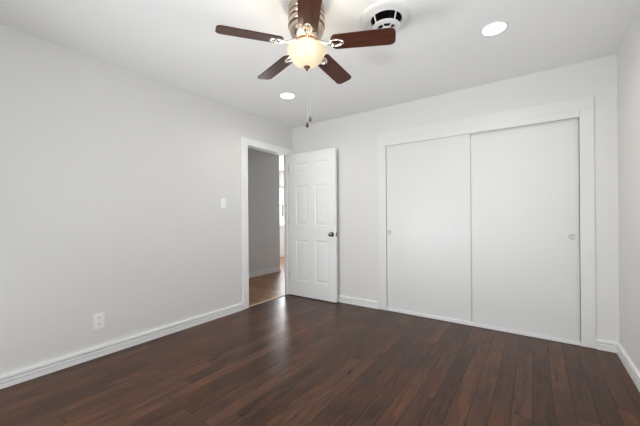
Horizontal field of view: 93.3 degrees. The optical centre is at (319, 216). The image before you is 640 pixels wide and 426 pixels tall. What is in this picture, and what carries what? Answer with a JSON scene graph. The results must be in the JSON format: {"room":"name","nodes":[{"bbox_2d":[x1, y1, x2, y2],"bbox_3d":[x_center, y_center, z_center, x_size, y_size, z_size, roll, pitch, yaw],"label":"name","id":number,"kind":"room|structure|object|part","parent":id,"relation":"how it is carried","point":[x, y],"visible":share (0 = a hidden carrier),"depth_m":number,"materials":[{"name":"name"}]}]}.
{"room":"empty bedroom","nodes":[
{"label":"empty bedroom","id":0,"kind":"room"},
{"bbox_2d":[0,24,291,374],"bbox_3d":[-1.296,-0.160,3.298,0.100,2.600,4.952,0,0,35],"label":"wall","id":1,"kind":"structure","parent":0,"point":[114,179],"depth_m":2.52,"materials":[{"name":"white paint"}]},
{"bbox_2d":[93,312,104,329],"bbox_3d":[-1.806,0.849,2.473,0.009,0.130,0.078,0,0,35],"label":"wall outlet","id":2,"kind":"object","parent":1,"relation":"attached to","point":[99,318],"visible":1,"depth_m":2.47,"materials":[{"name":"white plastic"}]},
{"bbox_2d":[0,303,243,388],"bbox_3d":[-1.775,1.097,2.504,0.021,0.086,2.890,0,0,35],"label":"baseboard","id":3,"kind":"structure","parent":1,"relation":"attached to","point":[28,373],"depth_m":2.49,"materials":[{"name":"white wood"}]},
{"bbox_2d":[221,198,226,208],"bbox_3d":[-1.104,-0.151,3.471,0.012,0.120,0.076,0,0,35],"label":"light switch","id":4,"kind":"object","parent":1,"relation":"attached to","point":[223,201],"visible":1,"depth_m":3.47,"materials":[{"name":"white plastic"}]},
{"bbox_2d":[241,137,292,308],"bbox_3d":[-0.709,0.078,4.118,0.129,2.116,0.984,0,0,35],"label":"door frame","id":5,"kind":"structure","parent":1,"relation":"attached to","point":[246,143],"depth_m":3.75,"materials":[{"name":"white wood"}]},
{"bbox_3d":[-0.921,0.119,3.721,0.017,2.021,0.091,0,0,35],"label":"casing","id":6,"kind":"part","parent":5,"relation":"part of","materials":[{"name":"white wood"}]},
{"bbox_3d":[-0.679,-0.937,4.075,0.017,0.087,0.958,0,0,35],"label":"casing","id":7,"kind":"part","parent":5,"relation":"part of","materials":[{"name":"white wood"}]},
{"bbox_2d":[248,148,279,272],"bbox_3d":[-1.954,-0.075,4.868,0.100,2.440,3.680,0,0,35],"label":"wall","id":8,"kind":"structure","parent":0,"point":[263,167],"depth_m":5.96,"materials":[{"name":"white paint"}]},
{"bbox_2d":[249,267,280,277],"bbox_3d":[-1.881,1.098,4.853,0.021,0.086,3.630,0,0,35],"label":"baseboard","id":9,"kind":"structure","parent":8,"relation":"attached to","point":[263,272],"depth_m":5.95,"materials":[{"name":"white wood"}]},
{"bbox_2d":[279,171,283,253],"bbox_3d":[-1.040,-0.082,8.646,6.300,2.440,0.100,0,0,35],"label":"wall","id":10,"kind":"structure","parent":0,"point":[281,173],"depth_m":8.62,"materials":[{"name":"white paint"}]},
{"bbox_2d":[279,183,283,227],"bbox_3d":[-1.146,-0.321,8.671,1.780,1.280,0.138,0,0,35],"label":"window","id":11,"kind":"structure","parent":10,"relation":"in","point":[281,185],"depth_m":8.63,"materials":[{"name":"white glass"}]},
{"bbox_2d":[288,148,337,302],"bbox_3d":[-0.111,0.109,4.176,0.816,2.020,0.167,0,0,35],"label":"door","id":12,"kind":"structure","parent":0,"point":[312,220],"depth_m":4.13,"materials":[{"name":"white wood"}]},
{"bbox_2d":[0,257,639,425],"bbox_3d":[-1.667,1.173,4.846,9.658,0.060,7.035,0,0,35],"label":"floor","id":13,"kind":"structure","parent":0,"point":[287,360],"depth_m":2.11,"materials":[{"name":"brown wood"}]},
{"bbox_2d":[249,294,287,306],"bbox_3d":[-0.703,1.132,4.106,0.040,0.007,0.795,0,0,35],"label":"threshold","id":14,"kind":"object","parent":13,"relation":"on","point":[284,294],"visible":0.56,"depth_m":4.08,"materials":[{"name":"brown wood"}]},
{"bbox_2d":[0,0,639,171],"bbox_3d":[-1.687,-1.402,4.846,9.658,0.210,7.035,0,0,35],"label":"ceiling","id":15,"kind":"structure","parent":0,"point":[443,49],"depth_m":2.30,"materials":[{"name":"white paint"}]},
{"bbox_2d":[279,92,294,98],"bbox_3d":[-0.350,-1.305,3.259,0.172,0.006,0.172,0,0,35],"label":"recessed light","id":16,"kind":"object","parent":15,"relation":"in","point":[286,95],"visible":1,"depth_m":3.24,"materials":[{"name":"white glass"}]},
{"bbox_2d":[215,0,395,127],"bbox_3d":[-0.070,-0.934,1.912,1.040,0.750,1.012,0,0,35],"label":"ceiling fan","id":17,"kind":"object","parent":15,"relation":"hanging from","point":[306,49],"visible":1,"depth_m":1.80,"materials":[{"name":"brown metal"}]},
{"bbox_3d":[-0.400,-1.054,1.750,0.388,0.007,0.124,-3,13,-22],"label":"blade","id":18,"kind":"part","parent":17,"relation":"part of","materials":[{"name":"brown wood"}]},
{"bbox_3d":[-0.306,-1.054,2.142,0.124,0.007,0.388,-16,8,-40],"label":"blade","id":19,"kind":"part","parent":17,"relation":"part of","materials":[{"name":"brown wood"}]},
{"bbox_3d":[-0.082,-0.988,1.881,0.245,0.111,0.245,0,0,35],"label":"lamp shade","id":20,"kind":"part","parent":17,"relation":"part of","materials":[{"name":"white glass"}]},
{"bbox_3d":[-0.056,-1.056,1.538,0.124,0.007,0.388,12,2,-5],"label":"blade","id":21,"kind":"part","parent":17,"relation":"part of","materials":[{"name":"brown wood"}]},
{"bbox_3d":[0.097,-1.057,2.174,0.124,0.007,0.388,-14,-10,30],"label":"blade","id":22,"kind":"part","parent":17,"relation":"part of","materials":[{"name":"brown wood"}]},
{"bbox_3d":[0.252,-1.059,1.800,0.388,0.007,0.124,2,-11,14],"label":"blade","id":23,"kind":"part","parent":17,"relation":"part of","materials":[{"name":"brown wood"}]},
{"bbox_2d":[359,0,413,31],"bbox_3d":[0.438,-1.349,2.003,0.352,0.228,0.352,0,0,35],"label":"ceiling vent","id":24,"kind":"object","parent":15,"relation":"in","point":[396,14],"visible":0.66,"depth_m":1.96,"materials":[{"name":"white plastic"}]},
{"bbox_2d":[480,21,507,35],"bbox_3d":[1.219,-1.317,2.116,0.172,0.006,0.172,0,0,35],"label":"recessed light","id":25,"kind":"object","parent":15,"relation":"in","point":[496,27],"visible":1,"depth_m":2.11,"materials":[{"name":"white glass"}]},
{"bbox_2d":[292,54,618,348],"bbox_3d":[1.085,-0.178,3.480,3.572,2.600,0.100,0,0,35],"label":"wall","id":26,"kind":"structure","parent":0,"point":[355,137],"depth_m":3.15,"materials":[{"name":"white paint"}]},
{"bbox_2d":[338,295,378,308],"bbox_3d":[0.160,1.083,4.069,1.366,0.086,0.021,0,0,35],"label":"baseboard","id":27,"kind":"structure","parent":26,"relation":"attached to","point":[343,299],"depth_m":3.82,"materials":[{"name":"white wood"}]},
{"bbox_2d":[386,134,471,321],"bbox_3d":[1.177,0.109,3.367,0.914,1.965,0.020,0,0,35],"label":"door","id":28,"kind":"structure","parent":26,"relation":"in","point":[428,182],"depth_m":3.33,"materials":[{"name":"white wood"}]},
{"bbox_2d":[378,95,595,348],"bbox_3d":[1.539,0.051,3.148,1.963,2.135,0.119,0,0,35],"label":"closet frame","id":29,"kind":"object","parent":26,"relation":"attached to","point":[583,107],"visible":0.98,"depth_m":2.73,"materials":[{"name":"white paint"}]},
{"bbox_3d":[0.753,0.104,3.648,0.101,2.029,0.014,0,0,35],"label":"casing","id":30,"kind":"part","parent":29,"relation":"part of","materials":[{"name":"white paint"}]},
{"bbox_3d":[1.504,-0.966,3.110,1.963,0.100,0.014,0,0,35],"label":"casing","id":31,"kind":"part","parent":29,"relation":"part of","materials":[{"name":"white paint"}]},
{"bbox_3d":[2.274,0.092,2.569,0.095,2.029,0.014,0,0,35],"label":"casing","id":32,"kind":"part","parent":29,"relation":"part of","materials":[{"name":"white paint"}]},
{"bbox_2d":[470,117,579,340],"bbox_3d":[1.895,0.112,2.879,0.881,1.948,0.020,0,0,35],"label":"door","id":33,"kind":"structure","parent":26,"relation":"in","point":[525,220],"depth_m":2.83,"materials":[{"name":"white wood"}]},
{"bbox_3d":[2.210,0.175,2.646,0.055,0.055,0.004,0,0,35],"label":"finger pull","id":34,"kind":"part","parent":33,"relation":"part of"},
{"bbox_2d":[596,338,617,352],"bbox_3d":[2.377,1.065,2.497,0.142,0.086,0.021,0,0,35],"label":"baseboard","id":35,"kind":"structure","parent":26,"relation":"attached to","point":[604,345],"depth_m":2.50,"materials":[{"name":"white wood"}]},
{"bbox_2d":[617,10,639,372],"bbox_3d":[1.589,-0.182,1.191,0.100,2.600,4.852,0,0,35],"label":"wall","id":36,"kind":"structure","parent":0,"point":[628,55],"depth_m":2.16,"materials":[{"name":"white paint"}]},
{"bbox_2d":[616,342,639,391],"bbox_3d":[1.317,1.074,0.899,0.021,0.086,3.852,0,0,35],"label":"baseboard","id":37,"kind":"structure","parent":36,"relation":"attached to","point":[628,364],"depth_m":2.14,"materials":[{"name":"white wood"}]}
]}

